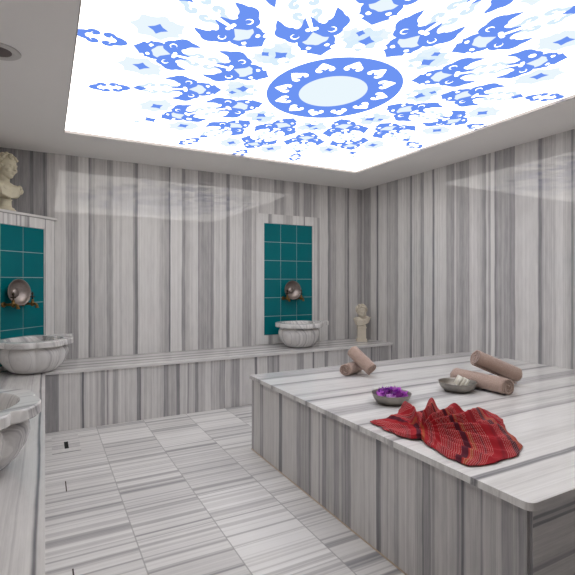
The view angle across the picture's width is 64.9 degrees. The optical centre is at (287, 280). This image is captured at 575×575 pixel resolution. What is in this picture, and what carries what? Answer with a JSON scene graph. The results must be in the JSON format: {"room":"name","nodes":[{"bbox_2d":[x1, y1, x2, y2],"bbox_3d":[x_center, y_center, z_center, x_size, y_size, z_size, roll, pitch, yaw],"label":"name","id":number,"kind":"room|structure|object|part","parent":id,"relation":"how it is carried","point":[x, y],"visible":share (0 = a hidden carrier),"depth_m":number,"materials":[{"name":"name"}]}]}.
{"room":"spa","nodes":[
{"label":"spa","id":0,"kind":"room"},
{"bbox_2d":[0,147,361,358],"bbox_3d":[-0.922,0.025,4.997,4.463,2.450,0.100,0,0,-28],"label":"wall","id":1,"kind":"structure","parent":0,"point":[149,258],"depth_m":4.76,"materials":[{"name":"stone"}]},
{"bbox_2d":[255,213,319,344],"bbox_3d":[0.015,-0.023,5.435,0.874,1.529,0.012,0,0,-28],"label":"tiled wall panel","id":2,"kind":"object","parent":1,"relation":"attached to","point":[287,248],"visible":0.84,"depth_m":5.40,"materials":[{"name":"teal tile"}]},
{"bbox_2d":[282,290,290,301],"bbox_3d":[-0.011,0.168,5.322,0.048,0.142,0.170,0,0,-28],"label":"tap","id":3,"kind":"object","parent":2,"relation":"attached to","point":[287,293],"visible":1,"depth_m":5.30,"materials":[{"name":"gold metal"}]},
{"bbox_3d":[0.014,-0.022,5.438,0.656,1.311,0.006,0,0,-28],"label":"tile panel","id":4,"kind":"part","parent":2,"relation":"part of","materials":[{"name":"teal tile"}]},
{"bbox_2d":[285,281,300,298],"bbox_3d":[0.054,0.107,5.401,0.226,0.225,0.074,0,0,-28],"label":"bowl","id":5,"kind":"object","parent":2,"relation":"attached to","point":[293,287],"visible":0.94,"depth_m":5.42,"materials":[{"name":"silver metal"}]},
{"bbox_2d":[296,289,304,300],"bbox_3d":[0.156,0.168,5.412,0.048,0.142,0.170,0,0,-28],"label":"tap","id":6,"kind":"object","parent":2,"relation":"attached to","point":[301,293],"visible":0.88,"depth_m":5.39,"materials":[{"name":"gold metal"}]},
{"bbox_2d":[45,405,404,574],"bbox_3d":[0.611,1.300,2.137,4.463,0.100,6.590,0,0,-28],"label":"floor","id":7,"kind":"structure","parent":0,"point":[182,494],"depth_m":2.47,"materials":[{"name":"stone"}]},
{"bbox_2d":[0,371,44,574],"bbox_3d":[-1.010,0.997,1.268,0.582,0.504,6.388,0,0,-28],"label":"bench","id":8,"kind":"object","parent":7,"relation":"on","point":[22,481],"visible":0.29,"depth_m":1.54,"materials":[{"name":"grey stone"}]},
{"bbox_2d":[0,389,40,471],"bbox_3d":[-1.286,0.611,1.777,0.561,0.268,0.734,0,0,-28],"label":"basin","id":9,"kind":"object","parent":8,"relation":"on","point":[17,406],"visible":1,"depth_m":1.71,"materials":[{"name":"white stone"}]},
{"bbox_2d":[0,209,56,371],"bbox_3d":[-2.313,0.131,3.806,0.684,1.441,0.684,0,0,-28],"label":"wall panel","id":10,"kind":"object","parent":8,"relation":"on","point":[27,241],"visible":0.63,"depth_m":3.97,"materials":[{"name":"tile"}]},
{"bbox_2d":[1,292,19,308],"bbox_3d":[-2.262,0.158,3.702,0.170,0.142,0.048,0,0,17],"label":"tap","id":11,"kind":"object","parent":10,"relation":"attached to","point":[3,304],"visible":1,"depth_m":3.69,"materials":[{"name":"gold metal"}]},
{"bbox_2d":[0,152,23,210],"bbox_3d":[-2.389,-0.841,3.830,0.212,0.501,0.359,0,0,10],"label":"bust","id":12,"kind":"object","parent":10,"relation":"on","point":[8,167],"visible":1,"depth_m":3.79,"materials":[{"name":"beige stone"}]},
{"bbox_2d":[7,279,30,305],"bbox_3d":[-2.271,0.094,3.804,0.074,0.225,0.226,0,0,17],"label":"bowl","id":13,"kind":"object","parent":10,"relation":"attached to","point":[21,289],"visible":0.87,"depth_m":3.84,"materials":[{"name":"silver metal"}]},
{"bbox_2d":[22,291,38,307],"bbox_3d":[-2.207,0.158,3.884,0.170,0.142,0.048,0,0,17],"label":"tap","id":14,"kind":"object","parent":10,"relation":"attached to","point":[32,303],"visible":0.87,"depth_m":3.87,"materials":[{"name":"gold metal"}]},
{"bbox_2d":[0,333,72,373],"bbox_3d":[-2.050,0.611,3.783,0.536,0.268,0.702,0,0,17],"label":"basin","id":15,"kind":"object","parent":8,"relation":"on","point":[30,354],"visible":1,"depth_m":3.55,"materials":[{"name":"white stone"}]},
{"bbox_2d":[52,434,80,454],"bbox_3d":[-1.704,1.249,3.475,0.190,0.002,0.405,0,0,-28],"label":"floor drain","id":16,"kind":"object","parent":7,"relation":"on","point":[66,443],"visible":1,"depth_m":3.45,"materials":[{"name":"stone"}]},
{"bbox_2d":[45,338,392,432],"bbox_3d":[-0.499,0.997,4.824,3.678,0.504,0.604,0,0,-28],"label":"bench","id":17,"kind":"object","parent":7,"relation":"on","point":[80,393],"visible":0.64,"depth_m":4.21,"materials":[{"name":"grey stone"}]},
{"bbox_3d":[-0.499,0.757,4.824,3.678,0.025,0.604,0,0,-28],"label":"seat","id":18,"kind":"part","parent":17,"relation":"part of","materials":[{"name":"stone"}]},
{"bbox_2d":[275,320,328,347],"bbox_3d":[0.197,0.607,5.148,0.650,0.275,0.497,0,0,-28],"label":"basin","id":19,"kind":"object","parent":17,"relation":"on","point":[297,333],"visible":1,"depth_m":4.96,"materials":[{"name":"white stone"}]},
{"bbox_2d":[353,304,370,341],"bbox_3d":[0.917,0.512,5.600,0.176,0.466,0.180,0,0,-42],"label":"bust","id":20,"kind":"object","parent":17,"relation":"on","point":[362,319],"visible":1,"depth_m":5.55,"materials":[{"name":"beige stone"}]},
{"bbox_2d":[251,448,406,574],"bbox_3d":[0.249,1.247,2.397,0.004,0.005,2.190,0,0,-28],"label":"trim","id":21,"kind":"structure","parent":7,"relation":"on","point":[402,571],"depth_m":2.35,"materials":[{"name":"beige stone"}]},
{"bbox_2d":[249,352,574,574],"bbox_3d":[1.270,0.975,2.942,2.339,0.549,2.215,0,0,-28],"label":"platform","id":22,"kind":"object","parent":7,"relation":"on","point":[428,512],"visible":0.88,"depth_m":2.09,"materials":[{"name":"grey stone"}]},
{"bbox_2d":[339,361,361,375],"bbox_3d":[0.494,0.652,3.417,0.102,0.095,0.233,0,0,37],"label":"rolled towel","id":23,"kind":"object","parent":22,"relation":"on","point":[349,368],"visible":0.89,"depth_m":3.34,"materials":[{"name":"beige fabric"}]},
{"bbox_2d":[347,346,375,374],"bbox_3d":[0.550,0.587,3.350,0.097,0.194,0.233,0,0,-40],"label":"rolled towel","id":24,"kind":"object","parent":22,"relation":"on","point":[354,352],"visible":1,"depth_m":3.31,"materials":[{"name":"beige fabric"}]},
{"bbox_2d":[371,388,411,405],"bbox_3d":[0.597,0.670,2.595,0.228,0.059,0.228,0,0,-28],"label":"metal bowl","id":25,"kind":"object","parent":22,"relation":"on","point":[390,401],"visible":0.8,"depth_m":2.51,"materials":[{"name":"grey metal"}]},
{"bbox_2d":[376,391,385,396],"bbox_3d":[0.533,0.641,2.564,0.052,0.037,0.043,0,0,40],"label":"flower petal","id":26,"kind":"object","parent":25,"relation":"in","point":[377,392],"visible":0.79,"depth_m":2.58,"materials":[{"name":"purple plant"}]},
{"bbox_2d":[370,397,522,465],"bbox_3d":[0.786,0.648,2.094,0.580,0.098,0.657,0,0,-28],"label":"striped cloth","id":27,"kind":"object","parent":22,"relation":"on","point":[477,436],"visible":1,"depth_m":2.01,"materials":[{"name":"fabric"}]},
{"bbox_2d":[438,377,476,392],"bbox_3d":[1.084,0.670,2.884,0.237,0.059,0.237,0,0,-28],"label":"metal bowl","id":28,"kind":"object","parent":22,"relation":"on","point":[447,384],"visible":0.92,"depth_m":2.82,"materials":[{"name":"grey metal"}]},
{"bbox_2d":[454,375,463,384],"bbox_3d":[1.097,0.637,2.899,0.045,0.063,0.062,0,0,2],"label":"soap bar","id":29,"kind":"object","parent":28,"relation":"in","point":[458,380],"visible":0.86,"depth_m":2.88,"materials":[{"name":"white"}]},
{"bbox_2d":[450,368,513,394],"bbox_3d":[1.257,0.649,2.942,0.122,0.101,0.404,0,0,-28],"label":"rolled towel","id":30,"kind":"object","parent":22,"relation":"on","point":[498,384],"visible":0.77,"depth_m":2.84,"materials":[{"name":"beige fabric"}]},
{"bbox_2d":[470,350,521,383],"bbox_3d":[1.388,0.569,3.009,0.330,0.222,0.113,0,0,-3],"label":"rolled towel","id":31,"kind":"object","parent":22,"relation":"on","point":[486,362],"visible":0.98,"depth_m":2.97,"materials":[{"name":"beige fabric"}]},
{"bbox_2d":[0,0,574,189],"bbox_3d":[0.611,-1.260,2.137,4.463,0.120,6.590,0,0,-28],"label":"ceiling","id":32,"kind":"structure","parent":0,"point":[34,87],"depth_m":3.58,"materials":[{"name":"paint"}]},
{"bbox_2d":[0,43,20,60],"bbox_3d":[-1.508,-1.197,2.357,0.208,0.006,0.208,0,0,-28],"label":"recessed light","id":33,"kind":"object","parent":32,"relation":"attached to","point":[7,53],"visible":1,"depth_m":2.38,"materials":[{"name":"grey paint"}]},
{"bbox_2d":[0,47,11,56],"bbox_3d":[-1.508,-1.198,2.357,0.122,0.002,0.122,0,0,-28],"label":"grille","id":34,"kind":"object","parent":33,"relation":"attached to","point":[4,51],"depth_m":2.36,"materials":[{"name":"grey"}]},
{"bbox_2d":[64,0,574,172],"bbox_3d":[0.285,-1.210,2.841,2.922,0.018,3.417,0,0,-28],"label":"trim","id":35,"kind":"structure","parent":32,"relation":"attached to","point":[572,96],"depth_m":3.88,"materials":[{"name":"grey paint"}]},
{"bbox_2d":[65,0,574,170],"bbox_3d":[0.307,-1.221,2.898,3.040,0.002,3.498,0,0,-28],"label":"ceiling light panel","id":36,"kind":"object","parent":32,"relation":"attached to","point":[352,85],"visible":1,"depth_m":2.62,"materials":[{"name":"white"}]},
{"bbox_2d":[362,129,574,369],"bbox_3d":[2.534,0.025,3.168,0.100,2.450,6.390,0,0,-28],"label":"wall","id":37,"kind":"structure","parent":0,"point":[477,253],"depth_m":4.36,"materials":[{"name":"stone"}]}
]}

